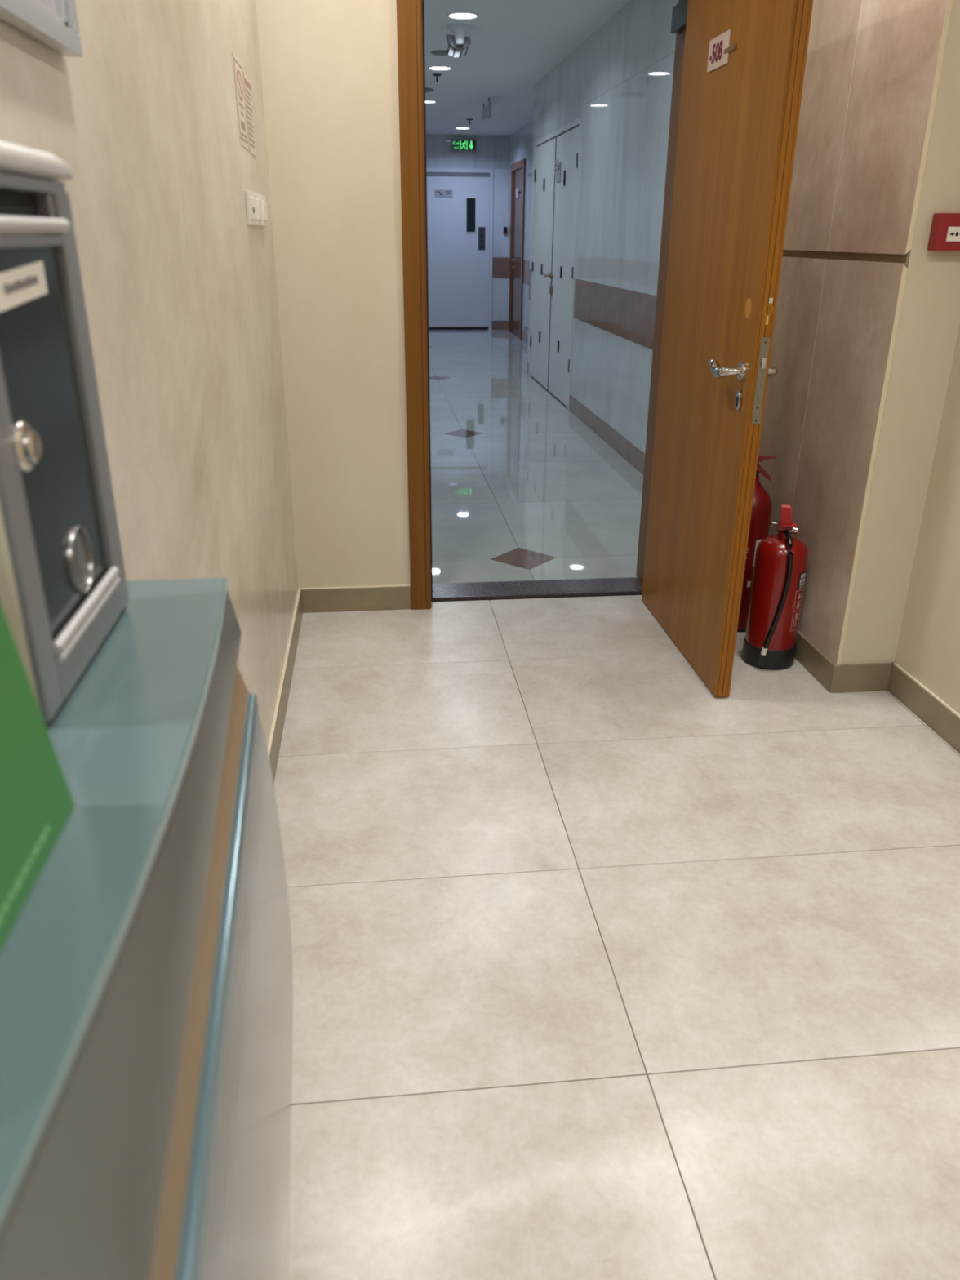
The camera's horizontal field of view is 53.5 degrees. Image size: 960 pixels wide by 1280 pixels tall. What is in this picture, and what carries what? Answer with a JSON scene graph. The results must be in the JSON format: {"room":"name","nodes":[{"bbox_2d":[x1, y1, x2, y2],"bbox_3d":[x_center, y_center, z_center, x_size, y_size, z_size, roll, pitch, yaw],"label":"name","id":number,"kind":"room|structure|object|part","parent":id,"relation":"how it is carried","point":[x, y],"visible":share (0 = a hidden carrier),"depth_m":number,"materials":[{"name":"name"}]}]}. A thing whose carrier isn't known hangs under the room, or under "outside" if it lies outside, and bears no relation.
{"room":"reception area","nodes":[
{"label":"reception area","id":0,"kind":"room"},
{"bbox_2d":[0,0,298,747],"bbox_3d":[-0.630,-0.881,2.119,0.120,2.700,2.900,-2,23,-6],"label":"wall","id":1,"kind":"structure","parent":0,"point":[180,295],"depth_m":1.60,"materials":[{"name":"beige paint"}]},
{"bbox_2d":[0,0,82,57],"bbox_3d":[-0.417,-0.744,0.810,0.018,0.384,0.292,-2,23,-6],"label":"picture frame","id":2,"kind":"object","parent":1,"relation":"attached to","point":[53,23],"visible":1,"depth_m":0.93,"materials":[{"name":"silver metal"}]},
{"bbox_3d":[-0.423,-0.743,0.809,0.005,0.348,0.256,-2,23,-6],"label":"picture panel","id":3,"kind":"part","parent":2,"relation":"part of","materials":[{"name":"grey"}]},
{"bbox_2d":[232,53,248,150],"bbox_3d":[-0.627,-1.408,2.501,0.002,0.203,0.192,-2,23,-6],"label":"notice","id":4,"kind":"object","parent":1,"relation":"attached to","point":[237,67],"visible":1,"depth_m":2.49,"materials":[{"name":"beige paper"}]},
{"bbox_2d":[240,120,245,131],"bbox_3d":[-0.627,-1.362,2.522,0.001,0.018,0.090,-2,23,-6],"label":"print","id":5,"kind":"object","parent":4,"relation":"on","point":[242,122],"depth_m":2.52,"materials":[{"name":"beige"}]},
{"bbox_2d":[243,72,256,156],"bbox_3d":[-0.649,-1.478,2.687,0.002,0.192,0.172,-2,23,-6],"label":"notice","id":6,"kind":"object","parent":1,"relation":"attached to","point":[247,89],"visible":1,"depth_m":2.67,"materials":[{"name":"beige paper"}]},
{"bbox_2d":[243,72,249,147],"bbox_3d":[-0.639,-1.445,2.611,0.001,0.192,0.004,-2,23,-6],"label":"print","id":7,"kind":"object","parent":6,"relation":"attached to","point":[243,73],"depth_m":2.61,"materials":[{"name":"beige"}]},
{"bbox_2d":[244,77,250,89],"bbox_3d":[-0.648,-1.550,2.656,0.001,0.014,0.148,-2,23,-6],"label":"print","id":8,"kind":"object","parent":6,"relation":"on","point":[246,82],"depth_m":2.64,"materials":[{"name":"brown"}]},
{"bbox_2d":[244,190,257,225],"bbox_3d":[-0.620,-1.175,2.591,0.018,0.084,0.140,-2,23,-6],"label":"light switch","id":9,"kind":"object","parent":1,"relation":"attached to","point":[251,202],"visible":1,"depth_m":2.54,"materials":[{"name":"white plastic"}]},
{"bbox_2d":[253,192,262,226],"bbox_3d":[-0.637,-1.233,2.729,0.016,0.084,0.140,-2,23,-6],"label":"light switch","id":10,"kind":"object","parent":1,"relation":"attached to","point":[259,205],"visible":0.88,"depth_m":2.71,"materials":[{"name":"white plastic"}]},
{"bbox_2d":[259,194,267,226],"bbox_3d":[-0.653,-1.292,2.866,0.016,0.084,0.140,-2,23,-6],"label":"light switch","id":11,"kind":"object","parent":1,"relation":"attached to","point":[264,220],"visible":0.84,"depth_m":2.85,"materials":[{"name":"white plastic"}]},
{"bbox_2d":[267,588,302,784],"bbox_3d":[-0.559,0.360,2.522,0.011,0.098,2.652,-2,23,-6],"label":"baseboard","id":12,"kind":"structure","parent":1,"relation":"attached to","point":[274,743],"depth_m":2.97,"materials":[{"name":"tile"}]},
{"bbox_2d":[255,0,411,608],"bbox_3d":[0.317,-1.443,3.453,2.076,2.700,0.268,-2,23,-6],"label":"wall","id":13,"kind":"structure","parent":0,"point":[329,68],"depth_m":3.29,"materials":[{"name":"beige paint"}]},
{"bbox_2d":[301,584,410,612],"bbox_3d":[-0.486,-0.163,3.752,0.424,0.098,0.011,-2,23,-6],"label":"baseboard","id":14,"kind":"structure","parent":13,"relation":"attached to","point":[380,597],"depth_m":3.75,"materials":[{"name":"tile"}]},
{"bbox_2d":[396,0,688,609],"bbox_3d":[0.250,-1.212,3.535,1.072,2.210,0.294,-2,23,-6],"label":"door frame","id":15,"kind":"structure","parent":13,"relation":"attached to","point":[410,13],"depth_m":3.39,"materials":[{"name":"brown wood"}]},
{"bbox_3d":[-0.230,-1.113,3.398,0.080,2.130,0.068,-2,23,-6],"label":"casing","id":16,"kind":"part","parent":15,"relation":"part of","materials":[{"name":"brown wood"}]},
{"bbox_2d":[641,0,813,697],"bbox_3d":[0.739,-0.959,3.061,0.179,2.109,0.900,-2,23,-6],"label":"door","id":17,"kind":"structure","parent":13,"relation":"in","point":[744,60],"depth_m":2.92,"materials":[{"name":"orange wood"}]},
{"bbox_3d":[0.707,-1.743,2.821,0.004,0.084,0.179,-2,23,-6],"label":"number plate","id":18,"kind":"part","parent":17,"relation":"part of","materials":[{"name":"beige plastic"}]},
{"bbox_3d":[0.716,-0.790,2.782,0.065,0.049,0.138,-2,23,-6],"label":"lever","id":19,"kind":"part","parent":17,"relation":"part of","materials":[{"name":"silver metal"}]},
{"bbox_3d":[0.789,-0.728,2.682,0.026,0.239,0.005,-2,23,-6],"label":"lock plate","id":20,"kind":"part","parent":17,"relation":"part of","materials":[{"name":"silver metal"}]},
{"bbox_3d":[0.830,-0.794,2.793,0.065,0.049,0.138,-2,23,-6],"label":"lever","id":21,"kind":"part","parent":17,"relation":"part of","materials":[{"name":"silver metal"}]},
{"bbox_2d":[426,134,509,329],"bbox_3d":[-0.237,-6.117,14.411,1.320,2.700,0.103,-2,23,-6],"label":"wall","id":22,"kind":"structure","parent":0,"point":[501,143],"depth_m":14.06,"materials":[{"name":"white paint"}]},
{"bbox_2d":[426,168,493,329],"bbox_3d":[-0.355,-5.906,14.477,1.085,2.260,0.120,-2,23,-6],"label":"door","id":23,"kind":"structure","parent":22,"relation":"in","point":[460,202],"depth_m":14.42,"materials":[{"name":"white paint"}]},
{"bbox_3d":[-0.334,-4.877,14.900,1.035,0.035,0.054,-2,23,-6],"label":"sill","id":24,"kind":"part","parent":23,"relation":"part of","materials":[{"name":"black"}]},
{"bbox_3d":[-0.347,-6.871,14.049,0.985,0.045,0.072,-2,23,-6],"label":"closer rail","id":25,"kind":"part","parent":23,"relation":"part of","materials":[{"name":"grey metal"}]},
{"bbox_3d":[0.026,-6.074,14.404,0.104,0.320,0.006,-2,23,-6],"label":"push plate","id":26,"kind":"part","parent":23,"relation":"part of","materials":[{"name":"grey metal"}]},
{"bbox_2d":[451,138,476,151],"bbox_3d":[-0.236,-7.202,13.863,0.368,0.163,0.058,-2,23,-6],"label":"exit sign","id":27,"kind":"object","parent":22,"relation":"attached to","point":[457,144],"visible":1,"depth_m":13.84,"materials":[{"name":"green plastic"}]},
{"bbox_2d":[503,226,506,234],"bbox_3d":[0.381,-6.188,14.383,0.050,0.100,0.031,-2,23,-6],"label":"card reader","id":28,"kind":"object","parent":22,"relation":"attached to","point":[504,228],"visible":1,"depth_m":14.37,"materials":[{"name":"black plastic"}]},
{"bbox_2d":[506,120,533,343],"bbox_3d":[0.748,-5.128,12.107,0.103,2.700,5.100,-2,23,-6],"label":"wall","id":29,"kind":"structure","parent":0,"point":[529,140],"depth_m":12.87,"materials":[{"name":"white paint"}]},
{"bbox_2d":[507,158,525,339],"bbox_3d":[0.545,-5.558,13.622,0.166,2.300,1.270,-2,23,-6],"label":"door","id":30,"kind":"structure","parent":29,"relation":"in","point":[517,169],"depth_m":13.68,"materials":[{"name":"brown wood"}]},
{"bbox_3d":[0.563,-5.521,13.640,0.050,2.197,1.064,-2,23,-6],"label":"panel","id":31,"kind":"part","parent":30,"relation":"part of","materials":[{"name":"brown wood"}]},
{"bbox_3d":[0.527,-6.308,13.431,0.006,0.130,0.270,-2,23,-6],"label":"number plate","id":32,"kind":"part","parent":30,"relation":"part of","materials":[{"name":"grey plastic"}]},
{"bbox_2d":[423,0,629,135],"bbox_3d":[-0.163,-5.091,8.460,2.700,0.080,11.840,-2,23,-6],"label":"ceiling","id":33,"kind":"structure","parent":0,"point":[514,44],"depth_m":7.61,"materials":[{"name":"white paint"}]},
{"bbox_2d":[425,87,433,93],"bbox_3d":[-0.604,-5.478,9.490,0.280,0.020,0.280,-2,23,-6],"label":"ceiling vent","id":34,"kind":"object","parent":33,"relation":"in","point":[427,90],"visible":0.21,"depth_m":9.44,"materials":[{"name":"grey metal"}]},
{"bbox_2d":[425,100,436,103],"bbox_3d":[-0.578,-5.875,10.363,0.216,0.038,0.216,-2,23,-6],"label":"recessed light","id":35,"kind":"object","parent":33,"relation":"in","point":[426,101],"visible":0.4,"depth_m":10.35,"materials":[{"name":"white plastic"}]},
{"bbox_2d":[432,73,441,82],"bbox_3d":[-0.389,-5.082,8.613,0.084,0.060,0.084,-2,23,-6],"label":"sprinkler","id":36,"kind":"object","parent":33,"relation":"attached to","point":[437,75],"visible":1,"depth_m":8.59,"materials":[{"name":"grey metal"}]},
{"bbox_2d":[427,66,452,70],"bbox_3d":[-0.349,-4.977,8.258,0.216,0.038,0.216,-2,23,-6],"label":"recessed light","id":37,"kind":"object","parent":33,"relation":"in","point":[433,68],"visible":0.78,"depth_m":8.26,"materials":[{"name":"white plastic"}]},
{"bbox_2d":[431,49,455,55],"bbox_3d":[-0.289,-4.654,7.549,0.200,0.012,0.200,-2,23,-6],"label":"ceiling speaker","id":38,"kind":"object","parent":33,"relation":"attached to","point":[439,52],"visible":0.75,"depth_m":7.50,"materials":[{"name":"grey"}]},
{"bbox_2d":[445,23,472,58],"bbox_3d":[-0.142,-4.171,6.633,0.177,0.181,0.192,-2,23,-6],"label":"emergency light","id":39,"kind":"object","parent":33,"relation":"attached to","point":[459,42],"visible":1,"depth_m":6.64,"materials":[{"name":"white plastic"}]},
{"bbox_2d":[454,127,470,128],"bbox_3d":[-0.236,-6.960,12.915,0.216,0.038,0.216,-2,23,-6],"label":"recessed light","id":40,"kind":"object","parent":33,"relation":"in","point":[455,127],"visible":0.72,"depth_m":12.89,"materials":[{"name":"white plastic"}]},
{"bbox_2d":[446,11,479,19],"bbox_3d":[-0.113,-4.126,6.264,0.216,0.038,0.216,-2,23,-6],"label":"recessed light","id":41,"kind":"object","parent":33,"relation":"in","point":[460,15],"visible":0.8,"depth_m":6.27,"materials":[{"name":"white plastic"}]},
{"bbox_2d":[481,97,491,125],"bbox_3d":[0.067,-5.724,10.306,0.012,0.200,0.800,-2,23,-6],"label":"hanging sign","id":42,"kind":"object","parent":33,"relation":"hanging from","point":[486,110],"visible":1,"depth_m":10.22,"materials":[{"name":"grey"}]},
{"bbox_2d":[526,83,537,374],"bbox_3d":[0.572,-4.083,9.650,0.103,2.700,0.170,-2,23,-6],"label":"pier","id":43,"kind":"object","parent":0,"point":[535,85],"visible":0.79,"depth_m":9.58,"materials":[{"name":"white paint"}]},
{"bbox_2d":[428,329,643,583],"bbox_3d":[-0.145,-2.518,9.474,2.510,0.050,11.760,-2,23,-6],"label":"floor","id":44,"kind":"structure","parent":0,"point":[522,489],"depth_m":5.79,"materials":[{"name":"grey tile"}]},
{"bbox_2d":[431,577,643,601],"bbox_3d":[0.250,-0.203,4.009,0.990,0.042,0.171,-2,23,-6],"label":"threshold","id":45,"kind":"object","parent":44,"relation":"on","point":[550,588],"visible":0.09,"depth_m":3.97,"materials":[{"name":"stone"}]},
{"bbox_2d":[273,595,959,1279],"bbox_3d":[-0.783,1.194,0.756,4.908,0.050,6.620,-2,23,-6],"label":"floor","id":46,"kind":"structure","parent":0,"point":[606,965],"depth_m":1.97,"materials":[{"name":"beige tile"}]},
{"bbox_2d":[0,577,293,1279],"bbox_3d":[-0.427,0.706,0.440,0.748,1.100,1.246,-2,23,-6],"label":"reception counter","id":47,"kind":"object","parent":46,"relation":"on","point":[146,975],"depth_m":0.46,"materials":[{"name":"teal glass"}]},
{"bbox_2d":[0,602,75,951],"bbox_3d":[-0.242,-0.007,0.327,0.091,0.300,0.226,-2,23,-6],"label":"tent card","id":48,"kind":"object","parent":47,"relation":"on","point":[37,802],"visible":1,"depth_m":0.44,"materials":[{"name":"green paper"}]},
{"bbox_2d":[0,824,49,922],"bbox_3d":[-0.200,0.115,0.398,0.001,0.004,0.129,-2,23,-6],"label":"print","id":49,"kind":"object","parent":48,"relation":"attached to","point":[22,868],"depth_m":0.42,"materials":[{"name":"green paper"}]},
{"bbox_2d":[0,140,128,726],"bbox_3d":[-0.321,-0.133,0.594,0.126,0.322,0.211,-2,23,-6],"label":"box","id":50,"kind":"object","parent":47,"relation":"on","point":[64,586],"visible":0.94,"depth_m":0.59,"materials":[{"name":"grey metal"}]},
{"bbox_2d":[3,283,8,294],"bbox_3d":[-0.266,-0.197,0.535,0.001,0.006,0.006,-2,23,-6],"label":"print","id":51,"kind":"object","parent":50,"relation":"attached to","point":[6,286],"depth_m":0.53,"materials":[{"name":"grey"}]},
{"bbox_2d":[8,284,13,293],"bbox_3d":[-0.267,-0.200,0.541,0.001,0.005,0.006,-2,23,-6],"label":"print","id":52,"kind":"object","parent":50,"relation":"attached to","point":[10,286],"depth_m":0.54,"materials":[{"name":"grey"}]},
{"bbox_2d":[11,282,17,292],"bbox_3d":[-0.268,-0.203,0.547,0.001,0.005,0.006,-2,23,-6],"label":"print","id":53,"kind":"object","parent":50,"relation":"attached to","point":[14,285],"depth_m":0.55,"materials":[{"name":"grey"}]},
{"bbox_2d":[15,280,20,290],"bbox_3d":[-0.268,-0.206,0.553,0.001,0.006,0.006,-2,23,-6],"label":"print","id":54,"kind":"object","parent":50,"relation":"attached to","point":[17,282],"depth_m":0.55,"materials":[{"name":"grey"}]},
{"bbox_3d":[-0.316,-0.089,0.515,0.111,0.294,0.025,-2,23,-6],"label":"panel","id":55,"kind":"part","parent":50,"relation":"part of","materials":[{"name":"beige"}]},
{"bbox_2d":[19,280,24,288],"bbox_3d":[-0.269,-0.209,0.559,0.001,0.005,0.006,-2,23,-6],"label":"print","id":56,"kind":"object","parent":50,"relation":"on","point":[21,282],"depth_m":0.56,"materials":[{"name":"grey"}]},
{"bbox_2d":[22,279,27,288],"bbox_3d":[-0.270,-0.212,0.565,0.001,0.005,0.006,-2,23,-6],"label":"print","id":57,"kind":"object","parent":50,"relation":"on","point":[24,281],"depth_m":0.56,"materials":[{"name":"grey"}]},
{"bbox_2d":[26,275,31,286],"bbox_3d":[-0.271,-0.215,0.571,0.001,0.006,0.006,-2,23,-6],"label":"print","id":58,"kind":"object","parent":50,"relation":"on","point":[28,277],"depth_m":0.57,"materials":[{"name":"grey"}]},
{"bbox_2d":[30,276,35,285],"bbox_3d":[-0.271,-0.218,0.578,0.001,0.005,0.006,-2,23,-6],"label":"print","id":59,"kind":"object","parent":50,"relation":"on","point":[32,278],"depth_m":0.58,"materials":[{"name":"grey"}]},
{"bbox_3d":[-0.271,-0.234,0.558,0.012,0.007,0.150,-2,23,-6],"label":"cross rail","id":60,"kind":"part","parent":50,"relation":"part of","materials":[{"name":"grey metal"}]},
{"bbox_3d":[-0.272,-0.264,0.548,0.011,0.008,0.194,-2,23,-6],"label":"rail","id":61,"kind":"part","parent":50,"relation":"part of","materials":[{"name":"grey metal"}]},
{"bbox_2d":[34,275,38,284],"bbox_3d":[-0.272,-0.221,0.584,0.001,0.005,0.006,-2,23,-6],"label":"print","id":62,"kind":"object","parent":50,"relation":"on","point":[36,277],"depth_m":0.58,"materials":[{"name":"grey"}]},
{"bbox_3d":[-0.275,-0.127,0.604,0.007,0.228,0.150,-2,23,-6],"label":"panel","id":63,"kind":"part","parent":50,"relation":"part of","materials":[{"name":"grey"}]},
{"bbox_3d":[-0.273,-0.004,0.656,0.012,0.029,0.150,-2,23,-6],"label":"rail","id":64,"kind":"part","parent":50,"relation":"part of","materials":[{"name":"grey metal"}]},
{"bbox_2d":[0,577,226,1208],"bbox_3d":[-0.465,0.205,0.222,0.666,0.008,1.246,-2,23,-6],"label":"countertop","id":65,"kind":"structure","parent":47,"relation":"on","point":[121,736],"depth_m":0.48,"materials":[{"name":"teal glass"}]},
{"bbox_3d":[-0.125,0.299,0.302,0.051,0.020,1.251,-3,23,-9],"label":"rail","id":66,"kind":"part","parent":47,"relation":"part of","materials":[{"name":"blue"}]},
{"bbox_3d":[-0.139,0.727,0.483,0.096,0.909,1.254,-3,23,-9],"label":"panel","id":67,"kind":"part","parent":47,"relation":"part of","materials":[{"name":"grey"}]},
{"bbox_2d":[737,455,776,632],"bbox_3d":[0.985,-0.360,3.531,0.157,0.653,0.157,-2,23,-6],"label":"fire extinguisher","id":68,"kind":"object","parent":46,"relation":"on","point":[761,513],"visible":0.27,"depth_m":3.44,"materials":[{"name":"red metal"}]},
{"bbox_3d":[1.005,-0.607,3.420,0.080,0.065,0.026,7,24,15],"label":"carry handle","id":69,"kind":"part","parent":68,"relation":"part of","materials":[{"name":"red metal"}]},
{"bbox_3d":[1.010,-0.644,3.402,0.090,0.029,0.026,7,24,15],"label":"lever","id":70,"kind":"part","parent":68,"relation":"part of","materials":[{"name":"red metal"}]},
{"bbox_2d":[742,504,808,670],"bbox_3d":[1.014,-0.187,3.234,0.175,0.568,0.191,-2,23,-6],"label":"fire extinguisher","id":71,"kind":"object","parent":46,"relation":"on","point":[780,562],"visible":1,"depth_m":3.19,"materials":[{"name":"red metal"}]},
{"bbox_3d":[1.005,-0.404,3.117,0.044,0.076,0.016,8,24,17],"label":"lever","id":72,"kind":"part","parent":71,"relation":"part of","materials":[{"name":"red plastic"}]},
{"bbox_3d":[1.017,-0.379,3.131,0.046,0.005,0.030,8,24,17],"label":"carry handle","id":73,"kind":"part","parent":71,"relation":"part of","materials":[{"name":"red plastic"}]},
{"bbox_2d":[535,0,959,714],"bbox_3d":[1.311,-1.460,3.507,0.126,2.700,13.269,-2,23,-6],"label":"wall","id":74,"kind":"structure","parent":0,"point":[629,59],"depth_m":5.97,"materials":[{"name":"white paint"}]},
{"bbox_2d":[528,116,582,410],"bbox_3d":[0.662,-3.390,8.664,0.156,2.200,2.195,-2,23,-6],"label":"door","id":75,"kind":"structure","parent":74,"relation":"in","point":[557,155],"depth_m":8.48,"materials":[{"name":"white paint"}]},
{"bbox_3d":[0.616,-3.571,9.136,0.047,2.134,1.081,-2,23,-6],"label":"panel","id":76,"kind":"part","parent":75,"relation":"part of","materials":[{"name":"white paint"}]},
{"bbox_3d":[0.605,-3.333,8.680,0.043,0.042,0.167,-5,24,-12],"label":"lever","id":77,"kind":"part","parent":75,"relation":"part of","materials":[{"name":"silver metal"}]},
{"bbox_3d":[0.664,-4.094,8.243,0.006,0.115,0.145,-2,23,-6],"label":"notice plate","id":78,"kind":"part","parent":75,"relation":"part of","materials":[{"name":"grey metal"}]},
{"bbox_3d":[0.672,-4.004,8.154,0.006,0.150,0.170,-2,23,-6],"label":"notice plate","id":79,"kind":"part","parent":75,"relation":"part of","materials":[{"name":"grey"}]},
{"bbox_3d":[0.730,-3.160,8.173,0.047,2.134,1.006,-2,23,-6],"label":"panel","id":80,"kind":"part","parent":75,"relation":"part of","materials":[{"name":"white paint"}]},
{"bbox_2d":[533,0,631,85],"bbox_3d":[0.878,-4.062,6.168,0.004,0.005,6.620,-2,23,-6],"label":"trim","id":81,"kind":"structure","parent":74,"relation":"attached to","point":[629,0],"depth_m":6.94,"materials":[{"name":"beige"}]},
{"bbox_2d":[887,662,959,753],"bbox_3d":[1.654,1.224,0.530,0.011,0.098,5.655,-2,23,-6],"label":"baseboard","id":82,"kind":"structure","parent":74,"relation":"attached to","point":[923,703],"depth_m":2.91,"materials":[{"name":"tile"}]},
{"bbox_2d":[758,0,959,665],"bbox_3d":[1.213,-1.249,3.010,0.198,2.700,0.888,-2,23,-6],"label":"wall column","id":83,"kind":"structure","parent":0,"point":[866,326],"depth_m":2.89,"materials":[{"name":"brown"}]},
{"bbox_3d":[1.092,-0.742,3.475,0.014,1.210,0.406,-2,23,-6],"label":"cladding panel","id":84,"kind":"part","parent":83,"relation":"part of","materials":[{"name":"stone"}]},
{"bbox_2d":[794,630,835,690],"bbox_3d":[1.101,-0.048,3.510,0.011,0.094,0.885,-2,23,-6],"label":"baseboard","id":85,"kind":"structure","parent":83,"relation":"attached to","point":[813,660],"depth_m":3.22,"materials":[{"name":"tile"}]},
{"bbox_3d":[1.099,-1.951,2.960,0.014,1.370,0.406,-2,23,-6],"label":"cladding panel","id":86,"kind":"part","parent":83,"relation":"part of","materials":[{"name":"laminate"}]},
{"bbox_3d":[1.140,-0.569,3.070,0.014,1.210,0.478,-2,23,-6],"label":"cladding panel","id":87,"kind":"part","parent":83,"relation":"part of","materials":[{"name":"stone"}]},
{"bbox_2d":[828,662,892,693],"bbox_3d":[1.243,0.123,3.110,0.197,0.094,0.011,-2,23,-6],"label":"baseboard","id":88,"kind":"structure","parent":83,"relation":"attached to","point":[862,677],"depth_m":3.10,"materials":[{"name":"tile"}]},
{"bbox_3d":[1.147,-1.778,2.554,0.014,1.370,0.478,-2,23,-6],"label":"cladding panel","id":89,"kind":"part","parent":83,"relation":"part of","materials":[{"name":"stone"}]},
{"bbox_3d":[1.268,-1.123,2.595,0.183,2.604,0.015,-2,23,-6],"label":"panel","id":90,"kind":"part","parent":83,"relation":"part of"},
{"bbox_2d":[927,213,959,250],"bbox_3d":[1.275,-1.103,2.574,0.102,0.094,0.041,-2,23,-6],"label":"fire alarm","id":91,"kind":"object","parent":83,"relation":"attached to","point":[944,234],"visible":1,"depth_m":2.56,"materials":[{"name":"red plastic"}]},
{"bbox_3d":[1.280,-1.092,2.560,0.049,0.036,0.004,-2,23,-6],"label":"press panel","id":92,"kind":"part","parent":91,"relation":"part of","materials":[{"name":"white plastic"}]}
]}

